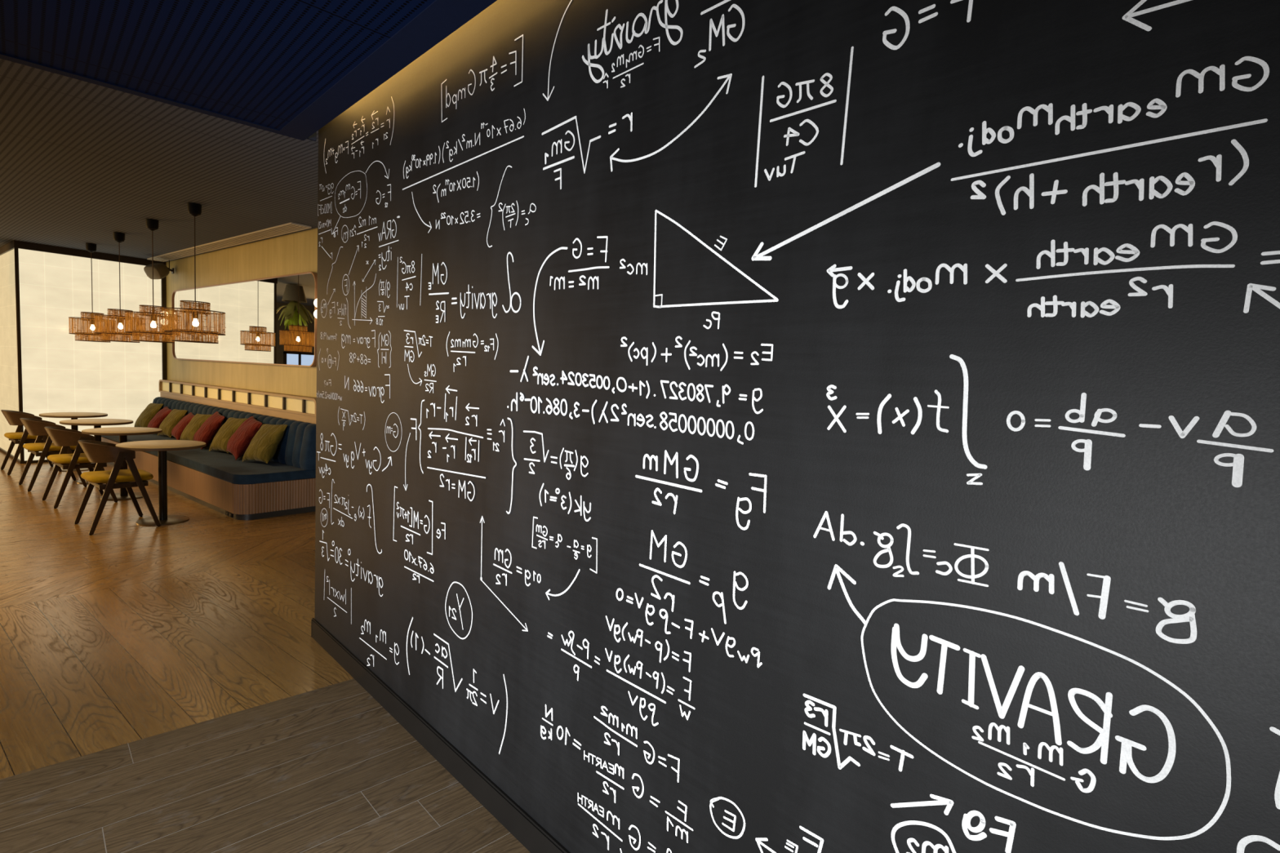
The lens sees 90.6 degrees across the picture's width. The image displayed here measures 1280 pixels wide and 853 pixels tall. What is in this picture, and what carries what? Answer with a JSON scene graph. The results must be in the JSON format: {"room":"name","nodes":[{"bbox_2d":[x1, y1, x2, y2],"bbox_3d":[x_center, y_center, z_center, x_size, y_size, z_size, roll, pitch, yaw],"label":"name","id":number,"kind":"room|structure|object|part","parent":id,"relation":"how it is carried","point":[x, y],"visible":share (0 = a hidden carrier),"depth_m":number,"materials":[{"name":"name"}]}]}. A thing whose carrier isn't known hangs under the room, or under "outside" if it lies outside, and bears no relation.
{"room":"cafe","nodes":[
{"label":"cafe","id":0,"kind":"room"},
{"bbox_2d":[0,240,167,463],"bbox_3d":[-9.944,-1.229,10.759,5.585,2.949,1.649,6,6,38],"label":"window blind","id":1,"kind":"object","parent":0,"point":[43,368],"depth_m":8.90,"materials":[{"name":"beige fabric"}]},
{"bbox_2d":[0,58,318,262],"bbox_3d":[-5.760,-1.995,3.761,20.800,0.050,7.950,6,6,38],"label":"ceiling","id":2,"kind":"structure","parent":0,"point":[82,162],"depth_m":4.87,"materials":[{"name":"brown wood"}]},
{"bbox_2d":[68,243,115,342],"bbox_3d":[-7.196,-1.754,8.323,0.477,1.268,0.477,2,4,-6],"label":"pendant lamp","id":3,"kind":"object","parent":2,"relation":"hanging from","point":[91,247],"visible":0.72,"depth_m":8.23,"materials":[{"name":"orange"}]},
{"bbox_3d":[-7.191,-1.841,8.316,0.008,0.875,0.008,2,4,-6],"label":"cord","id":4,"kind":"part","parent":3,"relation":"part of","materials":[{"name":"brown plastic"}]},
{"bbox_3d":[-7.217,-1.309,8.357,0.477,0.368,0.477,2,4,-6],"label":"lamp shade","id":5,"kind":"part","parent":3,"relation":"part of","materials":[{"name":"wicker"}]},
{"bbox_2d":[93,231,145,342],"bbox_3d":[-6.143,-1.639,7.485,0.477,1.268,0.477,1,5,-21],"label":"pendant lamp","id":6,"kind":"object","parent":2,"relation":"hanging from","point":[119,237],"visible":0.81,"depth_m":7.40,"materials":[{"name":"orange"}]},
{"bbox_3d":[-6.163,-1.194,7.520,0.477,0.368,0.477,1,5,-21],"label":"lamp shade","id":7,"kind":"part","parent":6,"relation":"part of","materials":[{"name":"wicker"}]},
{"bbox_3d":[-6.139,-1.727,7.478,0.008,0.875,0.008,1,5,-21],"label":"cord","id":8,"kind":"part","parent":6,"relation":"part of","materials":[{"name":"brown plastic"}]},
{"bbox_2d":[124,218,180,342],"bbox_3d":[-5.130,-1.529,6.676,0.477,1.268,0.477,-1,6,-36],"label":"pendant lamp","id":9,"kind":"object","parent":2,"relation":"hanging from","point":[152,224],"visible":0.88,"depth_m":6.58,"materials":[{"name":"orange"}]},
{"bbox_3d":[-5.151,-1.084,6.711,0.477,0.368,0.477,-1,6,-36],"label":"lamp shade","id":10,"kind":"part","parent":9,"relation":"part of","materials":[{"name":"wicker"}]},
{"bbox_3d":[-5.126,-1.616,6.670,0.008,0.875,0.008,-1,6,-36],"label":"cord","id":11,"kind":"part","parent":9,"relation":"part of","materials":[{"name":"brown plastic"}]},
{"bbox_2d":[163,202,226,343],"bbox_3d":[-4.143,-1.422,5.901,0.477,1.268,0.477,6,6,38],"label":"pendant lamp","id":12,"kind":"object","parent":2,"relation":"hanging from","point":[190,315],"visible":1,"depth_m":5.83,"materials":[{"name":"brown wicker"}]},
{"bbox_3d":[-4.164,-0.977,5.936,0.477,0.368,0.477,6,6,38],"label":"lamp shade","id":13,"kind":"part","parent":12,"relation":"part of","materials":[{"name":"wicker"}]},
{"bbox_3d":[-4.139,-1.509,5.895,0.008,0.875,0.008,6,6,38],"label":"cord","id":14,"kind":"part","parent":12,"relation":"part of","materials":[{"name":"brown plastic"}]},
{"bbox_2d":[193,312,199,319],"bbox_3d":[-4.161,-1.046,5.931,0.052,0.075,0.052,6,6,38],"label":"socket","id":15,"kind":"object","parent":12,"relation":"attached to","point":[196,313],"depth_m":5.91,"materials":[{"name":"gold metal"}]},
{"bbox_2d":[146,222,311,262],"bbox_3d":[-5.331,-2.266,7.951,4.720,0.015,0.200,6,6,38],"label":"ceiling vent","id":16,"kind":"object","parent":2,"relation":"in","point":[288,228],"visible":0.98,"depth_m":7.53,"materials":[{"name":"grey"}]},
{"bbox_2d":[0,0,497,141],"bbox_3d":[-1.602,-1.287,-1.061,6.050,0.224,6.655,-2,6,-44],"label":"ceiling","id":17,"kind":"structure","parent":2,"relation":"attached to","point":[287,68],"depth_m":2.42,"materials":[{"name":"blue metal"}]},
{"bbox_2d":[165,227,317,397],"bbox_3d":[-4.173,-0.697,7.408,7.950,2.949,0.150,6,6,38],"label":"wall","id":18,"kind":"structure","parent":0,"point":[296,252],"depth_m":7.79,"materials":[{"name":"beige wood"}]},
{"bbox_2d":[143,260,173,279],"bbox_3d":[-6.931,-2.285,9.155,0.289,0.334,0.354,6,6,38],"label":"wall speaker","id":19,"kind":"object","parent":18,"relation":"attached to","point":[161,270],"visible":0.94,"depth_m":9.07,"materials":[{"name":"silver metal"}]},
{"bbox_2d":[143,266,160,279],"bbox_3d":[-6.982,-2.198,9.071,0.258,0.167,0.110,4,5,17],"label":"grille","id":20,"kind":"object","parent":19,"relation":"attached to","point":[148,269],"depth_m":9.04,"materials":[{"name":"metal"}]},
{"bbox_2d":[159,379,316,423],"bbox_3d":[-5.320,-0.098,8.166,5.060,0.812,0.104,6,6,38],"label":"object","id":21,"kind":"object","parent":18,"relation":"attached to","point":[290,406],"visible":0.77,"depth_m":7.73,"materials":[{"name":"brown wood"}]},
{"bbox_2d":[171,271,317,367],"bbox_3d":[-5.143,-1.312,8.014,4.480,1.000,0.049,6,6,38],"label":"wall mirror","id":22,"kind":"object","parent":18,"relation":"attached to","point":[270,320],"visible":0.89,"depth_m":7.49,"materials":[{"name":"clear mirror"}]},
{"bbox_2d":[313,298,316,318],"bbox_3d":[-3.277,-1.207,6.505,0.098,0.210,0.133,6,6,38],"label":"wall sconce","id":23,"kind":"object","parent":18,"relation":"attached to","point":[315,300],"visible":0.19,"depth_m":6.45,"materials":[{"name":"white glass"}]},
{"bbox_2d":[0,451,530,852],"bbox_3d":[-5.900,0.968,3.991,20.800,0.001,7.950,6,6,38],"label":"floor","id":24,"kind":"structure","parent":0,"point":[166,688],"depth_m":2.82,"materials":[{"name":"brown wood"}]},
{"bbox_2d":[0,409,62,475],"bbox_3d":[-7.738,0.176,8.040,0.540,0.778,0.507,6,6,38],"label":"dining chair","id":25,"kind":"object","parent":24,"relation":"on","point":[13,417],"visible":0.66,"depth_m":7.82,"materials":[{"name":"brown wood"}]},
{"bbox_3d":[-8.009,0.196,8.110,0.027,0.693,0.261,6,6,40],"label":"leg","id":26,"kind":"part","parent":25,"relation":"part of","materials":[{"name":"brown wood"}]},
{"bbox_3d":[-7.613,0.239,7.796,0.027,0.693,0.261,6,6,37],"label":"leg","id":27,"kind":"part","parent":25,"relation":"part of","materials":[{"name":"brown wood"}]},
{"bbox_3d":[-7.778,-0.115,7.949,0.508,0.188,0.335,6,6,38],"label":"backrest","id":28,"kind":"part","parent":25,"relation":"part of","materials":[{"name":"brown wood"}]},
{"bbox_3d":[-7.729,0.113,8.042,0.464,0.066,0.464,6,6,38],"label":"seat","id":29,"kind":"part","parent":25,"relation":"part of","materials":[{"name":"yellow fabric"}]},
{"bbox_3d":[-7.735,0.168,8.043,0.476,0.043,0.340,6,6,38],"label":"seat frame","id":30,"kind":"part","parent":25,"relation":"part of","materials":[{"name":"brown wood"}]},
{"bbox_3d":[-7.465,0.232,7.982,0.033,0.693,0.261,6,6,38],"label":"leg","id":31,"kind":"part","parent":25,"relation":"part of","materials":[{"name":"brown wood"}]},
{"bbox_3d":[-7.861,0.189,8.296,0.027,0.693,0.261,6,6,37],"label":"leg","id":32,"kind":"part","parent":25,"relation":"part of","materials":[{"name":"brown wood"}]},
{"bbox_2d":[18,417,87,491],"bbox_3d":[-6.692,0.290,7.209,0.540,0.778,0.507,6,6,38],"label":"dining chair","id":33,"kind":"object","parent":24,"relation":"on","point":[34,427],"visible":0.73,"depth_m":7.00,"materials":[{"name":"brown wood"}]},
{"bbox_3d":[-6.964,0.310,7.277,0.027,0.693,0.261,6,6,39],"label":"leg","id":34,"kind":"part","parent":33,"relation":"part of","materials":[{"name":"brown wood"}]},
{"bbox_3d":[-6.566,0.353,6.967,0.027,0.693,0.261,6,5,36],"label":"leg","id":35,"kind":"part","parent":33,"relation":"part of","materials":[{"name":"brown wood"}]},
{"bbox_3d":[-6.732,-0.001,7.118,0.508,0.188,0.335,6,6,38],"label":"backrest","id":36,"kind":"part","parent":33,"relation":"part of","materials":[{"name":"brown wood"}]},
{"bbox_3d":[-6.684,0.227,7.212,0.464,0.066,0.464,6,6,38],"label":"seat","id":37,"kind":"part","parent":33,"relation":"part of","materials":[{"name":"yellow fabric"}]},
{"bbox_3d":[-6.689,0.282,7.212,0.476,0.043,0.340,6,6,38],"label":"seat frame","id":38,"kind":"part","parent":33,"relation":"part of","materials":[{"name":"brown wood"}]},
{"bbox_3d":[-6.817,0.302,7.464,0.027,0.693,0.261,6,5,36],"label":"leg","id":39,"kind":"part","parent":33,"relation":"part of","materials":[{"name":"brown wood"}]},
{"bbox_3d":[-6.419,0.345,7.154,0.027,0.693,0.261,6,6,39],"label":"leg","id":40,"kind":"part","parent":33,"relation":"part of","materials":[{"name":"brown wood"}]},
{"bbox_2d":[39,412,107,471],"bbox_3d":[-7.399,0.198,8.298,0.670,0.726,0.670,6,6,38],"label":"round table","id":41,"kind":"object","parent":24,"relation":"on","point":[73,415],"visible":0.63,"depth_m":8.21,"materials":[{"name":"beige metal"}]},
{"bbox_3d":[-7.416,0.553,8.326,0.400,0.013,0.400,6,6,38],"label":"plate","id":42,"kind":"part","parent":41,"relation":"part of","materials":[{"name":"metal"}]},
{"bbox_2d":[41,426,118,508],"bbox_3d":[-5.775,0.387,6.522,0.540,0.778,0.507,6,6,37],"label":"dining chair","id":43,"kind":"object","parent":24,"relation":"on","point":[64,437],"visible":0.66,"depth_m":6.31,"materials":[{"name":"brown wood"}]},
{"bbox_3d":[-6.047,0.407,6.587,0.027,0.693,0.261,6,6,39],"label":"leg","id":44,"kind":"part","parent":43,"relation":"part of","materials":[{"name":"brown wood"}]},
{"bbox_3d":[-5.767,0.324,6.524,0.464,0.066,0.464,6,6,37],"label":"seat","id":45,"kind":"part","parent":43,"relation":"part of","materials":[{"name":"yellow fabric"}]},
{"bbox_3d":[-5.814,0.096,6.431,0.508,0.188,0.335,6,6,37],"label":"backrest","id":46,"kind":"part","parent":43,"relation":"part of","materials":[{"name":"brown wood"}]},
{"bbox_3d":[-5.646,0.450,6.281,0.027,0.693,0.261,6,5,36],"label":"leg","id":47,"kind":"part","parent":43,"relation":"part of","materials":[{"name":"brown wood"}]},
{"bbox_3d":[-5.772,0.379,6.525,0.476,0.043,0.340,6,6,37],"label":"seat frame","id":48,"kind":"part","parent":43,"relation":"part of","materials":[{"name":"brown wood"}]},
{"bbox_3d":[-5.902,0.399,6.776,0.027,0.693,0.261,6,5,36],"label":"leg","id":49,"kind":"part","parent":43,"relation":"part of","materials":[{"name":"brown wood"}]},
{"bbox_3d":[-5.502,0.442,6.469,0.027,0.693,0.261,6,6,39],"label":"leg","id":50,"kind":"part","parent":43,"relation":"part of","materials":[{"name":"brown wood"}]},
{"bbox_2d":[59,418,133,484],"bbox_3d":[-6.495,0.295,7.594,0.670,0.726,0.670,6,6,38],"label":"round table","id":51,"kind":"object","parent":24,"relation":"on","point":[96,423],"visible":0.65,"depth_m":7.49,"materials":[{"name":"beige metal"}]},
{"bbox_3d":[-6.512,0.650,7.622,0.400,0.013,0.400,6,6,38],"label":"plate","id":52,"kind":"part","parent":51,"relation":"part of","materials":[{"name":"metal"}]},
{"bbox_2d":[74,440,160,535],"bbox_3d":[-4.694,0.503,5.680,0.540,0.778,0.507,6,6,38],"label":"dining chair","id":53,"kind":"object","parent":24,"relation":"on","point":[98,452],"visible":1,"depth_m":5.52,"materials":[{"name":"brown wood"}]},
{"bbox_3d":[-4.966,0.523,5.748,0.027,0.693,0.261,6,6,39],"label":"leg","id":54,"kind":"part","parent":53,"relation":"part of","materials":[{"name":"brown wood"}]},
{"bbox_3d":[-4.734,0.212,5.589,0.508,0.188,0.335,6,6,38],"label":"backrest","id":55,"kind":"part","parent":53,"relation":"part of","materials":[{"name":"brown wood"}]},
{"bbox_3d":[-4.567,0.566,5.438,0.027,0.693,0.261,6,5,36],"label":"leg","id":56,"kind":"part","parent":53,"relation":"part of","materials":[{"name":"brown wood"}]},
{"bbox_3d":[-4.686,0.440,5.683,0.464,0.066,0.464,6,6,38],"label":"seat","id":57,"kind":"part","parent":53,"relation":"part of","materials":[{"name":"yellow fabric"}]},
{"bbox_3d":[-4.691,0.495,5.683,0.476,0.043,0.340,6,6,38],"label":"seat frame","id":58,"kind":"part","parent":53,"relation":"part of","materials":[{"name":"brown wood"}]},
{"bbox_3d":[-4.819,0.516,5.935,0.027,0.693,0.261,6,5,36],"label":"leg","id":59,"kind":"part","parent":53,"relation":"part of","materials":[{"name":"brown wood"}]},
{"bbox_3d":[-4.421,0.559,5.625,0.027,0.693,0.261,6,6,39],"label":"leg","id":60,"kind":"part","parent":53,"relation":"part of","materials":[{"name":"brown wood"}]},
{"bbox_2d":[81,426,162,500],"bbox_3d":[-5.570,0.398,6.836,0.670,0.726,0.670,6,6,38],"label":"round table","id":61,"kind":"object","parent":24,"relation":"on","point":[122,432],"visible":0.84,"depth_m":6.78,"materials":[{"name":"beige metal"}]},
{"bbox_3d":[-5.587,0.753,6.864,0.400,0.013,0.400,6,6,38],"label":"plate","id":62,"kind":"part","parent":61,"relation":"part of","materials":[{"name":"metal"}]},
{"bbox_2d":[115,440,205,525],"bbox_3d":[-4.452,0.522,5.912,0.670,0.726,0.670,6,6,38],"label":"round table","id":63,"kind":"object","parent":24,"relation":"on","point":[162,446],"visible":0.93,"depth_m":5.88,"materials":[{"name":"brown wood"}]},
{"bbox_3d":[-4.469,0.877,5.940,0.400,0.013,0.400,6,6,38],"label":"plate","id":64,"kind":"part","parent":63,"relation":"part of","materials":[{"name":"metal"}]},
{"bbox_2d":[101,396,315,519],"bbox_3d":[-5.551,0.228,7.833,5.120,0.912,0.773,6,6,38],"label":"seat","id":65,"kind":"object","parent":24,"relation":"on","point":[237,489],"visible":0.56,"depth_m":6.54,"materials":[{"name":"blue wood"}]},
{"bbox_2d":[134,403,163,427],"bbox_3d":[-7.176,-0.147,9.252,0.464,0.393,0.250,6,5,34],"label":"cushion","id":66,"kind":"object","parent":65,"relation":"on","point":[148,413],"visible":0.71,"depth_m":9.17,"materials":[{"name":"green fabric"}]},
{"bbox_2d":[146,406,172,428],"bbox_3d":[-6.774,-0.089,8.933,0.253,0.364,0.435,-1,6,-43],"label":"cushion","id":67,"kind":"object","parent":65,"relation":"on","point":[158,418],"visible":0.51,"depth_m":8.83,"materials":[{"name":"red fabric"}]},
{"bbox_2d":[156,408,186,437],"bbox_3d":[-6.361,-0.048,8.617,0.426,0.370,0.253,5,5,29],"label":"cushion","id":68,"kind":"object","parent":65,"relation":"on","point":[175,416],"visible":0.78,"depth_m":8.53,"materials":[{"name":"green fabric"}]},
{"bbox_2d":[171,412,194,439],"bbox_3d":[-6.005,0.000,8.347,0.239,0.350,0.411,-2,6,-45],"label":"cushion","id":69,"kind":"object","parent":65,"relation":"on","point":[177,430],"visible":0.58,"depth_m":8.25,"materials":[{"name":"red fabric"}]},
{"bbox_2d":[179,413,212,440],"bbox_3d":[-5.664,0.024,8.080,0.424,0.375,0.242,5,5,28],"label":"cushion","id":70,"kind":"object","parent":65,"relation":"on","point":[197,420],"visible":0.59,"depth_m":8.02,"materials":[{"name":"green fabric"}]},
{"bbox_2d":[101,433,315,484],"bbox_3d":[-5.571,0.283,7.835,5.096,0.092,0.742,6,6,38],"label":"seat cushion","id":71,"kind":"object","parent":65,"relation":"on","point":[220,466],"depth_m":6.58,"materials":[{"name":"blue fabric"}]},
{"bbox_3d":[-5.576,0.475,7.852,5.100,0.290,0.756,6,6,38],"label":"panel","id":72,"kind":"part","parent":65,"relation":"part of","materials":[{"name":"brown wood"}]},
{"bbox_2d":[193,411,224,449],"bbox_3d":[-5.269,0.043,7.748,0.275,0.426,0.500,-1,6,-43],"label":"cushion","id":73,"kind":"object","parent":65,"relation":"on","point":[206,433],"visible":0.84,"depth_m":7.62,"materials":[{"name":"red fabric"}]},
{"bbox_2d":[208,417,247,453],"bbox_3d":[-4.807,0.100,7.400,0.478,0.411,0.264,6,5,33],"label":"cushion","id":74,"kind":"object","parent":65,"relation":"on","point":[220,442],"visible":0.66,"depth_m":7.32,"materials":[{"name":"green fabric"}]},
{"bbox_2d":[225,510,232,517],"bbox_3d":[-4.018,0.853,6.197,0.160,0.048,0.009,6,6,38],"label":"power socket","id":75,"kind":"object","parent":65,"relation":"attached to","point":[228,513],"depth_m":6.17,"materials":[{"name":"black plastic"}]},
{"bbox_3d":[-5.354,-0.005,8.054,5.120,0.464,0.168,6,6,38],"label":"backrest","id":76,"kind":"part","parent":65,"relation":"part of","materials":[{"name":"blue fabric"}]},
{"bbox_2d":[226,416,262,459],"bbox_3d":[-4.428,0.124,7.077,0.285,0.448,0.515,-1,6,-43],"label":"cushion","id":77,"kind":"object","parent":65,"relation":"on","point":[238,442],"visible":0.88,"depth_m":6.95,"materials":[{"name":"red fabric"}]},
{"bbox_2d":[242,423,287,463],"bbox_3d":[-4.011,0.181,6.765,0.468,0.422,0.289,5,5,24],"label":"cushion","id":78,"kind":"object","parent":65,"relation":"on","point":[263,446],"visible":1,"depth_m":6.68,"materials":[{"name":"green fabric"}]},
{"bbox_2d":[314,0,1279,852],"bbox_3d":[0.531,0.002,1.279,0.223,2.949,6.382,-2,6,-44],"label":"wall","id":79,"kind":"structure","parent":0,"point":[742,426],"depth_m":1.28,"materials":[{"name":"paint"}]},
{"bbox_2d":[311,617,570,852],"bbox_3d":[0.454,1.417,1.392,0.232,0.106,6.400,-2,6,-44],"label":"baseboard","id":80,"kind":"structure","parent":79,"relation":"attached to","point":[513,818],"depth_m":2.45,"materials":[{"name":"black wood"}]}
]}

